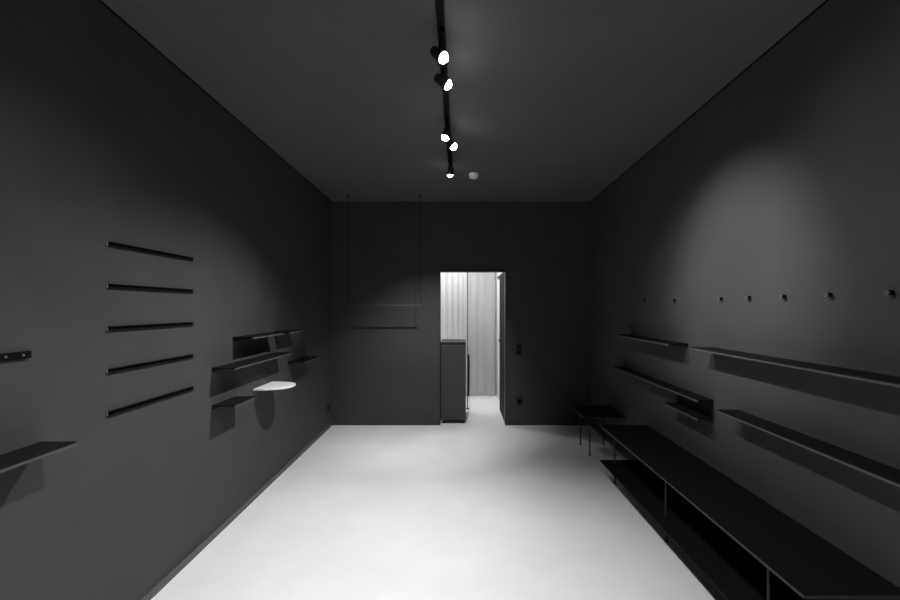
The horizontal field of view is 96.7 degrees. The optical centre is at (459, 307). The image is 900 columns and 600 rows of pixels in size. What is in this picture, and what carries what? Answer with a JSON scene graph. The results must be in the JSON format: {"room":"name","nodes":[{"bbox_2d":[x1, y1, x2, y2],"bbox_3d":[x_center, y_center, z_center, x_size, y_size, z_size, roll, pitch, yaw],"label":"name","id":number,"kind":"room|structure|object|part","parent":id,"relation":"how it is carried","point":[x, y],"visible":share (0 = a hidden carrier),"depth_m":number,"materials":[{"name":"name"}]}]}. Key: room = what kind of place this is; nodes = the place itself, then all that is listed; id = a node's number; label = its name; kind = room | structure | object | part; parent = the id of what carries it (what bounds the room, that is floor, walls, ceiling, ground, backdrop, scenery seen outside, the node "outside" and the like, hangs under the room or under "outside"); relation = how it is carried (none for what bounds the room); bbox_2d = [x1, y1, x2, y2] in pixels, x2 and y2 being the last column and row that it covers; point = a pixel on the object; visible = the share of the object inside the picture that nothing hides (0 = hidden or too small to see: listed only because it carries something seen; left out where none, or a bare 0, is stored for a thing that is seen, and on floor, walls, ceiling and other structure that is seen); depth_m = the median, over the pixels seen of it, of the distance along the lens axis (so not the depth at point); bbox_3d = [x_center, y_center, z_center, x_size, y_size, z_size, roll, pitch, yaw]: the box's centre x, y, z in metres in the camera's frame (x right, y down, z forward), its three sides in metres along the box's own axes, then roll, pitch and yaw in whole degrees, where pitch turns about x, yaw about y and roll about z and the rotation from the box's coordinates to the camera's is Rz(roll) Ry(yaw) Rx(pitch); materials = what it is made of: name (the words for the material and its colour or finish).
{"room":"retail shop","nodes":[
{"label":"retail shop","id":0,"kind":"room"},
{"bbox_2d":[0,0,331,599],"bbox_3d":[-1.741,0.072,1.845,0.120,3.016,7.092,0,0,-1],"label":"wall","id":1,"kind":"structure","parent":0,"point":[103,138],"depth_m":2.06,"materials":[{"name":"black paint"}]},
{"bbox_2d":[0,351,31,361],"bbox_3d":[-1.665,0.180,1.278,0.015,0.028,0.555,0,0,-1],"label":"bar","id":2,"kind":"object","parent":1,"relation":"attached to","point":[23,354],"visible":1,"depth_m":1.50,"materials":[{"name":"metal"}]},
{"bbox_2d":[0,441,76,472],"bbox_3d":[-1.601,0.550,1.177,0.140,0.030,0.853,0,0,-1],"label":"wall shelf","id":3,"kind":"object","parent":1,"relation":"attached to","point":[16,458],"visible":1,"depth_m":1.48,"materials":[{"name":"black metal"}]},
{"bbox_2d":[106,322,192,330],"bbox_3d":[-1.679,0.098,2.214,0.014,0.020,0.626,0,0,-1],"label":"channel","id":4,"kind":"object","parent":1,"relation":"attached to","point":[126,327],"visible":1,"depth_m":2.14,"materials":[{"name":"metal"}]},
{"bbox_2d":[106,241,193,260],"bbox_3d":[-1.679,-0.307,2.214,0.014,0.020,0.626,0,0,-1],"label":"channel","id":5,"kind":"object","parent":1,"relation":"attached to","point":[108,243],"visible":1,"depth_m":2.15,"materials":[{"name":"metal"}]},
{"bbox_2d":[106,386,194,415],"bbox_3d":[-1.679,0.504,2.214,0.014,0.020,0.626,0,0,-1],"label":"channel","id":6,"kind":"object","parent":1,"relation":"attached to","point":[135,405],"visible":1,"depth_m":2.15,"materials":[{"name":"metal"}]},
{"bbox_2d":[106,354,194,372],"bbox_3d":[-1.679,0.301,2.214,0.014,0.020,0.626,0,0,-1],"label":"channel","id":7,"kind":"object","parent":1,"relation":"attached to","point":[128,367],"visible":1,"depth_m":2.14,"materials":[{"name":"metal"}]},
{"bbox_2d":[106,284,194,292],"bbox_3d":[-1.679,-0.106,2.214,0.014,0.020,0.626,0,0,-1],"label":"channel","id":8,"kind":"object","parent":1,"relation":"attached to","point":[119,286],"visible":1,"depth_m":2.14,"materials":[{"name":"metal"}]},
{"bbox_2d":[98,0,331,201],"bbox_3d":[-1.678,-1.433,1.845,0.006,0.007,7.091,0,0,-1],"label":"trim","id":9,"kind":"structure","parent":1,"relation":"attached to","point":[103,3],"depth_m":2.48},
{"bbox_2d":[212,396,255,409],"bbox_3d":[-1.616,0.680,2.873,0.157,0.030,0.290,0,0,-1],"label":"wall shelf","id":10,"kind":"object","parent":1,"relation":"attached to","point":[235,401],"visible":1,"depth_m":2.85,"materials":[{"name":"black metal"}]},
{"bbox_2d":[140,422,331,599],"bbox_3d":[-1.675,1.558,1.845,0.011,0.045,7.091,0,0,-1],"label":"baseboard","id":11,"kind":"structure","parent":1,"relation":"attached to","point":[159,586],"depth_m":2.80,"materials":[{"name":"black paint"}]},
{"bbox_2d":[212,352,291,371],"bbox_3d":[-1.622,0.423,3.216,0.155,0.030,0.970,0,0,-1],"label":"wall shelf","id":12,"kind":"object","parent":1,"relation":"attached to","point":[252,361],"visible":1,"depth_m":3.05,"materials":[{"name":"black metal"}]},
{"bbox_2d":[233,332,283,340],"bbox_3d":[-1.625,0.231,3.259,0.150,0.030,0.545,0,0,-1],"label":"wall shelf","id":13,"kind":"object","parent":1,"relation":"attached to","point":[268,334],"visible":1,"depth_m":3.14,"materials":[{"name":"black metal"}]},
{"bbox_3d":[-1.625,0.219,3.259,0.150,0.006,0.545,0,0,-1],"label":"shelf plate","id":14,"kind":"part","parent":13,"relation":"part of","materials":[{"name":"black metal"}]},
{"bbox_2d":[253,381,295,390],"bbox_3d":[-1.569,0.677,3.459,0.268,0.022,0.342,0,0,-1],"label":"shelf","id":15,"kind":"object","parent":1,"relation":"attached to","point":[274,385],"visible":1,"depth_m":3.39,"materials":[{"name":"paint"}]},
{"bbox_2d":[274,330,302,332],"bbox_3d":[-1.633,0.231,3.816,0.150,0.030,0.330,0,0,-1],"label":"wall shelf","id":16,"kind":"object","parent":1,"relation":"attached to","point":[284,331],"visible":0.79,"depth_m":3.83,"materials":[{"name":"black metal"}]},
{"bbox_3d":[-1.633,0.219,3.816,0.150,0.006,0.330,0,0,-1],"label":"shelf plate","id":17,"kind":"part","parent":16,"relation":"part of","materials":[{"name":"black metal"}]},
{"bbox_2d":[288,356,319,364],"bbox_3d":[-1.633,0.550,4.206,0.160,0.030,0.470,0,0,-1],"label":"wall shelf","id":18,"kind":"object","parent":1,"relation":"attached to","point":[305,359],"visible":1,"depth_m":4.16,"materials":[{"name":"black metal"}]},
{"bbox_2d":[151,392,725,599],"bbox_3d":[0.000,1.630,2.925,3.900,0.100,9.490,0,0,0],"label":"floor","id":19,"kind":"structure","parent":0,"point":[481,507],"depth_m":2.88,"materials":[{"name":"concrete"}]},
{"bbox_2d":[440,339,465,422],"bbox_3d":[-0.092,1.022,5.715,0.349,1.116,0.524,0,0,0],"label":"base cabinet","id":20,"kind":"object","parent":19,"relation":"on","point":[453,351],"visible":1,"depth_m":5.46,"materials":[{"name":"black wood"}]},
{"bbox_2d":[466,273,469,409],"bbox_3d":[0.120,0.405,6.250,0.065,2.350,0.060,0,0,0],"label":"pole","id":21,"kind":"object","parent":19,"relation":"on","point":[468,357],"visible":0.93,"depth_m":6.24,"materials":[{"name":"black metal"}]},
{"bbox_2d":[570,405,624,455],"bbox_3d":[1.525,1.365,4.469,0.453,0.430,0.501,0,0,0],"label":"bench","id":22,"kind":"object","parent":19,"relation":"on","point":[585,411],"visible":0.86,"depth_m":4.44,"materials":[{"name":"black metal"}]},
{"bbox_3d":[1.392,1.369,4.290,0.012,0.414,0.012,0,0,0],"label":"leg","id":23,"kind":"part","parent":22,"relation":"part of","materials":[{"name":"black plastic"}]},
{"bbox_2d":[600,425,899,599],"bbox_3d":[1.518,1.333,2.615,0.439,0.493,2.210,0,0,0],"label":"bench","id":24,"kind":"object","parent":19,"relation":"on","point":[745,546],"visible":1,"depth_m":2.19,"materials":[{"name":"black laminate"}]},
{"bbox_3d":[1.392,1.337,3.600,0.012,0.477,0.012,0,0,0],"label":"leg","id":25,"kind":"part","parent":24,"relation":"part of","materials":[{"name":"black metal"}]},
{"bbox_3d":[1.392,1.337,2.705,0.012,0.477,0.012,0,0,0],"label":"leg","id":26,"kind":"part","parent":24,"relation":"part of","materials":[{"name":"black metal"}]},
{"bbox_2d":[600,460,810,599],"bbox_3d":[1.513,1.417,2.615,0.426,0.010,2.209,0,0,0],"label":"shelf","id":27,"kind":"object","parent":24,"relation":"attached to","point":[734,572],"depth_m":2.43,"materials":[{"name":"black laminate"}]},
{"bbox_3d":[1.392,1.337,1.805,0.012,0.477,0.012,0,0,0],"label":"leg","id":28,"kind":"part","parent":24,"relation":"part of","materials":[{"name":"black metal"}]},
{"bbox_2d":[332,201,590,424],"bbox_3d":[0.016,0.072,5.450,3.731,3.016,0.120,0,0,0],"label":"wall","id":29,"kind":"structure","parent":0,"point":[386,359],"depth_m":5.39,"materials":[{"name":"black paint"}]},
{"bbox_2d":[440,270,505,425],"bbox_3d":[0.172,0.535,5.446,0.888,2.090,0.136,0,0,0],"label":"trim","id":30,"kind":"structure","parent":29,"relation":"attached to","point":[441,271],"depth_m":5.46,"materials":[{"name":"black wood"}]},
{"bbox_2d":[497,273,503,419],"bbox_3d":[0.609,0.533,5.861,0.078,2.082,0.690,0,0,0],"label":"door","id":31,"kind":"structure","parent":29,"relation":"in","point":[500,277],"depth_m":5.90,"materials":[{"name":"black paint"}]},
{"bbox_2d":[516,344,521,354],"bbox_3d":[0.792,0.556,5.383,0.080,0.155,0.013,0,0,0],"label":"light switch","id":32,"kind":"object","parent":29,"relation":"attached to","point":[518,346],"visible":1,"depth_m":5.38,"materials":[{"name":"black plastic"}]},
{"bbox_2d":[516,397,521,405],"bbox_3d":[0.800,1.255,5.385,0.080,0.115,0.011,0,0,0],"label":"wall socket","id":33,"kind":"object","parent":29,"relation":"attached to","point":[518,399],"visible":1,"depth_m":5.38,"materials":[{"name":"black plastic"}]},
{"bbox_2d":[101,0,825,200],"bbox_3d":[0.016,-1.486,1.845,3.731,0.100,7.330,0,0,0],"label":"ceiling","id":34,"kind":"structure","parent":0,"point":[550,100],"depth_m":2.47,"materials":[{"name":"black paint"}]},
{"bbox_2d":[346,195,421,305],"bbox_3d":[-0.966,-0.733,5.085,0.970,1.406,0.028,0,0,0],"label":"rail","id":35,"kind":"object","parent":34,"relation":"hanging from","point":[420,196],"visible":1,"depth_m":5.08,"materials":[{"name":"black metal"}]},
{"bbox_3d":[-0.503,-0.736,5.085,0.006,1.392,0.006,0,0,0],"label":"hanging rod","id":36,"kind":"part","parent":35,"relation":"part of","materials":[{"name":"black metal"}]},
{"bbox_2d":[435,0,451,165],"bbox_3d":[-0.095,-1.418,1.460,0.038,0.036,5.331,0,0,0],"label":"ceiling track","id":37,"kind":"object","parent":34,"relation":"attached to","point":[439,4],"visible":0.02,"depth_m":2.17,"materials":[{"name":"black metal"}]},
{"bbox_2d":[430,26,447,63],"bbox_3d":[-0.107,-1.335,2.048,0.095,0.157,0.091,0,0,0],"label":"track spotlight","id":38,"kind":"object","parent":37,"relation":"attached to","point":[440,55],"visible":0.98,"depth_m":2.04,"materials":[{"name":"black plastic"}]},
{"bbox_2d":[434,63,451,89],"bbox_3d":[-0.099,-1.335,2.292,0.086,0.158,0.094,0,0,44],"label":"track spotlight","id":39,"kind":"object","parent":37,"relation":"attached to","point":[442,81],"visible":0.94,"depth_m":2.27,"materials":[{"name":"black plastic"}]},
{"bbox_2d":[441,118,450,140],"bbox_3d":[-0.105,-1.336,3.010,0.074,0.155,0.090,0,0,0],"label":"track spotlight","id":40,"kind":"object","parent":37,"relation":"attached to","point":[445,135],"visible":0.99,"depth_m":2.99,"materials":[{"name":"black plastic"}]},
{"bbox_2d":[447,160,453,176],"bbox_3d":[-0.094,-1.336,3.843,0.065,0.156,0.104,0,0,0],"label":"track spotlight","id":41,"kind":"object","parent":37,"relation":"attached to","point":[450,171],"visible":1,"depth_m":3.81,"materials":[{"name":"black plastic"}]},
{"bbox_2d":[445,138,456,149],"bbox_3d":[-0.072,-1.335,3.180,0.095,0.157,0.090,0,0,0],"label":"track spotlight","id":42,"kind":"object","parent":37,"relation":"attached to","point":[451,144],"visible":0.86,"depth_m":3.17,"materials":[{"name":"black plastic"}]},
{"bbox_2d":[468,172,478,178],"bbox_3d":[0.145,-1.411,4.290,0.108,0.049,0.108,0,0,0],"label":"smoke detector","id":43,"kind":"object","parent":34,"relation":"attached to","point":[473,175],"visible":1,"depth_m":4.26,"materials":[{"name":"white plastic"}]},
{"bbox_2d":[495,273,501,398],"bbox_3d":[0.728,0.205,6.530,0.120,2.750,2.040,0,0,0],"label":"wall","id":44,"kind":"structure","parent":0,"point":[496,274],"depth_m":7.12,"materials":[{"name":"white paint"}]},
{"bbox_2d":[591,0,899,599],"bbox_3d":[1.773,0.072,1.845,0.120,3.016,7.092,0,0,1],"label":"wall","id":45,"kind":"structure","parent":0,"point":[786,181],"depth_m":2.12,"materials":[{"name":"black paint"}]},
{"bbox_2d":[590,422,631,459],"bbox_3d":[1.707,1.558,1.845,0.011,0.045,7.091,0,0,1],"label":"baseboard","id":46,"kind":"structure","parent":45,"relation":"attached to","point":[593,426],"depth_m":4.61,"materials":[{"name":"black paint"}]},
{"bbox_2d":[615,334,687,347],"bbox_3d":[1.661,0.285,3.566,0.150,0.030,1.070,0,0,1],"label":"wall shelf","id":47,"kind":"object","parent":45,"relation":"attached to","point":[641,338],"visible":1,"depth_m":3.36,"materials":[{"name":"black metal"}]},
{"bbox_2d":[612,366,713,403],"bbox_3d":[1.682,0.640,3.511,0.108,0.030,1.580,0,0,1],"label":"wall shelf","id":48,"kind":"object","parent":45,"relation":"attached to","point":[693,396],"visible":1,"depth_m":3.23,"materials":[{"name":"black metal"}]},
{"bbox_2d":[663,394,713,422],"bbox_3d":[1.674,0.722,2.956,0.108,0.120,0.470,0,0,1],"label":"wall shelf","id":49,"kind":"object","parent":45,"relation":"attached to","point":[695,410],"visible":0.95,"depth_m":2.90,"materials":[{"name":"black metal"}]},
{"bbox_3d":[1.674,0.755,2.956,0.108,0.006,0.470,0,0,1],"label":"shelf plate","id":50,"kind":"part","parent":49,"relation":"part of","materials":[{"name":"black metal"}]},
{"bbox_3d":[1.726,0.707,2.955,0.004,0.090,0.470,0,0,1],"label":"panel","id":51,"kind":"part","parent":49,"relation":"part of","materials":[{"name":"black metal"}]},
{"bbox_2d":[590,0,828,201],"bbox_3d":[1.710,-1.433,1.845,0.006,0.007,7.091,0,0,1],"label":"trim","id":52,"kind":"structure","parent":45,"relation":"attached to","point":[824,2],"depth_m":2.49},
{"bbox_2d":[691,347,899,387],"bbox_3d":[1.640,0.282,1.818,0.145,0.030,1.835,0,0,1],"label":"wall shelf","id":53,"kind":"object","parent":45,"relation":"attached to","point":[883,379],"visible":1,"depth_m":1.83,"materials":[{"name":"black metal"}]},
{"bbox_2d":[717,409,899,486],"bbox_3d":[1.645,0.643,1.688,0.130,0.030,1.575,0,0,1],"label":"wall shelf","id":54,"kind":"object","parent":45,"relation":"attached to","point":[884,472],"visible":1,"depth_m":1.80,"materials":[{"name":"black metal"}]},
{"bbox_2d":[823,292,832,296],"bbox_3d":[1.701,-0.061,1.847,0.024,0.024,0.024,0,0,1],"label":"peg","id":55,"kind":"object","parent":45,"relation":"attached to","point":[826,294],"visible":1,"depth_m":1.84,"materials":[{"name":"black metal"}]},
{"bbox_2d":[883,290,894,295],"bbox_3d":[1.697,-0.061,1.582,0.024,0.024,0.024,0,0,1],"label":"peg","id":56,"kind":"object","parent":45,"relation":"attached to","point":[885,292],"visible":1,"depth_m":1.57,"materials":[{"name":"black metal"}]},
{"bbox_3d":[-0.291,-1.220,6.590,2.158,0.100,2.160,0,0,0],"label":"ceiling","id":57,"kind":"structure","parent":0,"visible":0},
{"bbox_2d":[441,273,465,339],"bbox_3d":[-0.531,0.205,6.100,1.258,2.750,0.024,0,0,0],"label":"curtain","id":58,"kind":"object","parent":57,"relation":"hanging from","point":[453,285],"visible":0.1,"depth_m":6.10,"materials":[{"name":"white fabric"}]},
{"bbox_2d":[466,273,494,395],"bbox_3d":[0.165,0.205,7.180,0.950,2.750,0.030,0,0,0],"label":"curtain","id":59,"kind":"object","parent":57,"relation":"hanging from","point":[481,286],"visible":0.5,"depth_m":7.18,"materials":[{"name":"white fabric"}]}
]}

